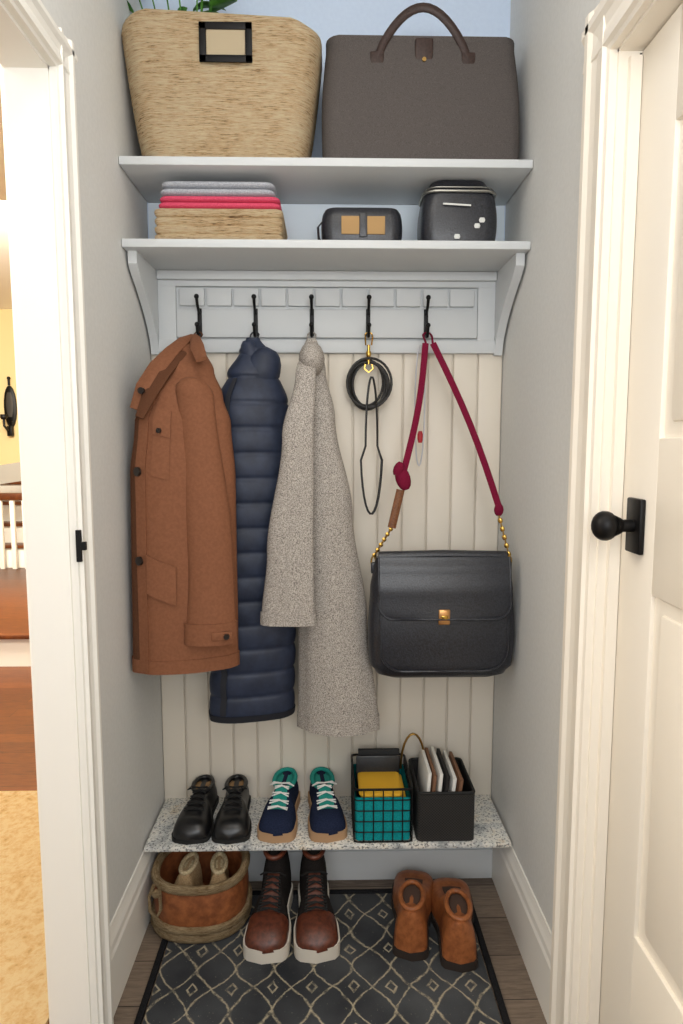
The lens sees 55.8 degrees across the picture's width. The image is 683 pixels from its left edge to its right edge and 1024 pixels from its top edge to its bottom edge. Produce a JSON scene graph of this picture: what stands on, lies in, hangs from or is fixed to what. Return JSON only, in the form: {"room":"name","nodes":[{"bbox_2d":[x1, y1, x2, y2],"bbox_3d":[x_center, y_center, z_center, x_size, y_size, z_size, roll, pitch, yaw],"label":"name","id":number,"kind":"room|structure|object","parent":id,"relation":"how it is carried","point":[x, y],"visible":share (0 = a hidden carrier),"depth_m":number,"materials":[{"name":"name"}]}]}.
{"room":"mudroom","nodes":[
{"label":"mudroom","id":0,"kind":"room"},
{"bbox_2d":[0,82,11,308],"bbox_3d":[-1.529,-1.474,1.201,10.000,0.040,12.000,0,6,-1],"label":"ceiling","id":1,"kind":"structure","parent":0,"point":[5,276],"depth_m":4.18,"materials":[{"name":"white paint"}]},
{"bbox_2d":[0,309,19,464],"bbox_3d":[-3.460,-0.313,2.791,6.400,2.600,8.000,0,6,-1],"label":"wall","id":2,"kind":"structure","parent":0,"point":[9,445],"depth_m":6.41,"materials":[{"name":"yellow paint"}]},
{"bbox_2d":[0,377,16,435],"bbox_3d":[-3.295,-1.041,6.339,0.124,0.586,0.189,0,6,-1],"label":"wall sconce","id":3,"kind":"object","parent":2,"relation":"attached to","point":[10,404],"depth_m":6.40,"materials":[{"name":"black metal"}]},
{"bbox_2d":[41,0,164,922],"bbox_3d":[-0.558,-0.126,1.011,0.074,2.600,1.900,0,6,-1],"label":"wall","id":4,"kind":"structure","parent":0,"point":[113,209],"depth_m":1.51,"materials":[{"name":"grey paint"}]},
{"bbox_2d":[0,0,113,1023],"bbox_3d":[-0.545,0.185,0.805,0.126,2.023,1.041,0,6,-1],"label":"door frame","id":5,"kind":"structure","parent":4,"relation":"attached to","point":[38,62],"depth_m":1.24,"materials":[{"name":"white paint"}]},
{"bbox_2d":[110,850,158,1017],"bbox_3d":[-0.525,1.013,1.695,0.016,0.190,0.579,0,6,-1],"label":"baseboard","id":6,"kind":"structure","parent":4,"relation":"attached to","point":[129,923],"depth_m":1.58,"materials":[{"name":"white paint"}]},
{"bbox_2d":[0,666,546,1023],"bbox_3d":[-0.090,1.092,2.054,13.100,0.041,11.900,0,6,-1],"label":"floor","id":7,"kind":"structure","parent":0,"point":[522,1004],"depth_m":1.79,"materials":[{"name":"wood"}]},
{"bbox_2d":[0,462,30,666],"bbox_3d":[-2.892,0.108,4.876,2.910,1.326,2.535,0,6,-1],"label":"staircase","id":8,"kind":"structure","parent":7,"relation":"on","point":[14,623],"depth_m":5.40,"materials":[{"name":"white paint"}]},
{"bbox_2d":[0,791,48,1023],"bbox_3d":[-1.631,1.181,0.975,1.976,0.016,2.800,0,6,-1],"label":"area rug","id":9,"kind":"object","parent":7,"relation":"on","point":[23,970],"visible":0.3,"depth_m":1.75,"materials":[{"name":"beige carpet"}]},
{"bbox_2d":[134,889,510,1023],"bbox_3d":[-0.036,1.165,1.122,0.834,0.009,1.470,0,6,-1],"label":"runner mat","id":10,"kind":"object","parent":7,"relation":"on","point":[212,982],"visible":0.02,"depth_m":1.53,"materials":[{"name":"grey fabric"}]},
{"bbox_2d":[147,851,252,943],"bbox_3d":[-0.379,1.016,1.756,0.270,0.151,0.250,0,6,-1],"label":"storage basket","id":11,"kind":"object","parent":10,"relation":"on","point":[206,913],"visible":0.78,"depth_m":1.66,"materials":[{"name":"leather"}]},
{"bbox_2d":[174,851,228,885],"bbox_3d":[-0.380,1.018,1.762,0.185,0.104,0.150,0,6,-1],"label":"slippers","id":12,"kind":"object","parent":11,"relation":"in","point":[190,871],"visible":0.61,"depth_m":1.77,"materials":[{"name":"beige fabric"}]},
{"bbox_2d":[243,850,339,964],"bbox_3d":[-0.127,1.010,1.709,0.245,0.177,0.268,0,6,-1],"label":"boots","id":13,"kind":"object","parent":10,"relation":"on","point":[267,936],"visible":0.78,"depth_m":1.65,"materials":[{"name":"brown leather"}]},
{"bbox_2d":[391,870,477,972],"bbox_3d":[0.240,1.031,1.708,0.226,0.134,0.297,1,6,8],"label":"boots","id":14,"kind":"object","parent":10,"relation":"on","point":[418,900],"visible":1,"depth_m":1.60,"materials":[{"name":"brown leather"}]},
{"bbox_2d":[144,795,510,880],"bbox_3d":[-0.037,0.984,1.865,0.985,0.212,0.255,0,6,-1],"label":"shoe shelf","id":15,"kind":"object","parent":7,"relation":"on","point":[346,859],"visible":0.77,"depth_m":1.90,"materials":[{"name":"stone"}]},
{"bbox_2d":[172,774,251,844],"bbox_3d":[-0.358,0.833,1.840,0.214,0.092,0.236,0,6,-1],"label":"shoes","id":16,"kind":"object","parent":15,"relation":"on","point":[195,824],"visible":1,"depth_m":1.78,"materials":[{"name":"black leather"}]},
{"bbox_2d":[257,767,347,843],"bbox_3d":[-0.109,0.823,1.845,0.248,0.111,0.235,0,6,-1],"label":"sneakers","id":17,"kind":"object","parent":15,"relation":"on","point":[278,822],"visible":1,"depth_m":1.78,"materials":[{"name":"blue fabric"}]},
{"bbox_2d":[351,748,412,842],"bbox_3d":[0.110,0.788,1.825,0.162,0.185,0.202,0,6,-1],"label":"storage basket","id":18,"kind":"object","parent":15,"relation":"on","point":[381,791],"visible":1,"depth_m":1.74,"materials":[{"name":"teal"}]},
{"bbox_2d":[400,733,474,841],"bbox_3d":[0.265,0.763,1.828,0.190,0.234,0.199,0,6,-1],"label":"bin","id":19,"kind":"object","parent":15,"relation":"on","point":[443,788],"visible":0.96,"depth_m":1.74,"materials":[{"name":"plastic"}]},
{"bbox_2d":[141,0,510,240],"bbox_3d":[-0.040,-0.222,1.917,1.200,2.600,0.100,0,6,-1],"label":"wall","id":20,"kind":"structure","parent":0,"point":[327,18],"depth_m":1.75,"materials":[{"name":"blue paint"}]},
{"bbox_2d":[119,156,532,205],"bbox_3d":[-0.037,-0.855,1.674,0.996,0.020,0.250,0,6,-1],"label":"wall shelf","id":21,"kind":"object","parent":20,"relation":"attached to","point":[366,181],"visible":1,"depth_m":1.60,"materials":[{"name":"white paint"}]},
{"bbox_2d":[121,8,321,157],"bbox_3d":[-0.293,-1.028,1.644,0.486,0.328,0.249,0,6,-1],"label":"storage basket","id":22,"kind":"object","parent":21,"relation":"on","point":[202,84],"visible":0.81,"depth_m":1.53,"materials":[{"name":"beige wicker"}]},
{"bbox_2d":[127,0,236,12],"bbox_3d":[-0.428,-1.123,1.615,0.349,0.497,0.227,0,6,-1],"label":"potted houseplant","id":23,"kind":"object","parent":22,"relation":"in","point":[213,5],"visible":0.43,"depth_m":1.63,"materials":[{"name":"green plant"}]},
{"bbox_2d":[322,2,519,159],"bbox_3d":[0.197,-1.053,1.651,0.495,0.378,0.181,0,6,-1],"label":"tote bag","id":24,"kind":"object","parent":21,"relation":"on","point":[387,95],"visible":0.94,"depth_m":1.58,"materials":[{"name":"brown leather"}]},
{"bbox_2d":[151,353,501,800],"bbox_3d":[-0.039,0.302,1.914,1.000,1.560,0.015,0,6,-1],"label":"wall panel","id":25,"kind":"object","parent":20,"relation":"attached to","point":[448,504],"visible":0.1,"depth_m":1.89,"materials":[{"name":"beige paint"}]},
{"bbox_2d":[122,203,530,355],"bbox_3d":[-0.037,-0.638,1.697,0.996,0.414,0.250,0,6,-1],"label":"shelf","id":26,"kind":"object","parent":20,"relation":"attached to","point":[462,293],"visible":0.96,"depth_m":1.79,"materials":[{"name":"white paint"}]},
{"bbox_2d":[130,331,239,674],"bbox_3d":[-0.395,-0.047,1.672,0.270,0.874,0.297,0,6,-1],"label":"jacket","id":27,"kind":"object","parent":26,"relation":"hanging from","point":[183,478],"visible":1,"depth_m":1.56,"materials":[{"name":"fabric"}]},
{"bbox_2d":[154,208,287,239],"bbox_3d":[-0.304,-0.715,1.682,0.317,0.079,0.206,0,6,-1],"label":"basket","id":28,"kind":"object","parent":26,"relation":"on","point":[172,223],"visible":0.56,"depth_m":1.58,"materials":[{"name":"beige wicker"}]},
{"bbox_2d":[159,196,281,210],"bbox_3d":[-0.303,-0.770,1.675,0.300,0.030,0.196,0,6,-1],"label":"towel","id":29,"kind":"object","parent":28,"relation":"on","point":[195,202],"visible":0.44,"depth_m":1.58,"materials":[{"name":"fabric"}]},
{"bbox_2d":[160,181,276,197],"bbox_3d":[-0.308,-0.804,1.673,0.284,0.036,0.193,0,6,-1],"label":"towel","id":30,"kind":"object","parent":29,"relation":"on","point":[170,188],"visible":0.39,"depth_m":1.58,"materials":[{"name":"fabric"}]},
{"bbox_2d":[209,332,295,723],"bbox_3d":[-0.250,0.038,1.763,0.245,1.062,0.133,-2,6,-15],"label":"coat","id":31,"kind":"object","parent":26,"relation":"hanging from","point":[259,688],"visible":0.48,"depth_m":1.71,"materials":[{"name":"fabric"}]},
{"bbox_2d":[260,332,379,736],"bbox_3d":[-0.054,0.058,1.737,0.322,1.097,0.203,0,6,-1],"label":"coat","id":32,"kind":"object","parent":26,"relation":"hanging from","point":[314,584],"visible":1,"depth_m":1.70,"materials":[{"name":"fabric"}]},
{"bbox_2d":[317,207,401,239],"bbox_3d":[0.046,-0.723,1.663,0.219,0.098,0.088,0,6,-1],"label":"case","id":33,"kind":"object","parent":26,"relation":"on","point":[338,223],"visible":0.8,"depth_m":1.62,"materials":[{"name":"black plastic"}]},
{"bbox_2d":[346,332,392,514],"bbox_3d":[0.077,-0.247,1.809,0.130,0.506,0.057,0,6,-1],"label":"leash","id":34,"kind":"object","parent":26,"relation":"hanging from","point":[386,388],"visible":1,"depth_m":1.79,"materials":[{"name":"black leather"}]},
{"bbox_2d":[368,332,514,677],"bbox_3d":[0.264,-0.027,1.729,0.388,0.928,0.217,0,6,-1],"label":"purse","id":35,"kind":"object","parent":26,"relation":"hanging from","point":[432,613],"visible":1,"depth_m":1.67,"materials":[{"name":"black leather"}]},
{"bbox_2d":[417,180,496,240],"bbox_3d":[0.298,-0.758,1.674,0.195,0.166,0.134,0,6,-1],"label":"case","id":36,"kind":"object","parent":26,"relation":"on","point":[450,210],"visible":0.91,"depth_m":1.62,"materials":[{"name":"plastic"}]},
{"bbox_2d":[491,0,599,931],"bbox_3d":[0.528,-0.129,1.034,0.100,2.600,1.900,0,6,-1],"label":"wall","id":37,"kind":"structure","parent":0,"point":[536,390],"depth_m":1.53,"materials":[{"name":"grey paint"}]},
{"bbox_2d":[492,845,551,1023],"bbox_3d":[0.459,1.013,1.695,0.016,0.190,0.620,0,6,-1],"label":"baseboard","id":38,"kind":"structure","parent":37,"relation":"attached to","point":[532,933],"depth_m":1.60,"materials":[{"name":"white paint"}]},
{"bbox_2d":[549,0,682,1023],"bbox_3d":[0.534,0.173,0.791,0.156,2.055,1.030,0,6,-1],"label":"door frame","id":39,"kind":"structure","parent":37,"relation":"attached to","point":[615,34],"depth_m":1.20,"materials":[{"name":"beige paint"}]},
{"bbox_2d":[591,3,682,1023],"bbox_3d":[0.498,0.219,0.798,0.118,1.929,0.818,0,6,-1],"label":"door","id":40,"kind":"structure","parent":37,"relation":"in","point":[642,964],"depth_m":1.07,"materials":[{"name":"beige paint"}]}
]}

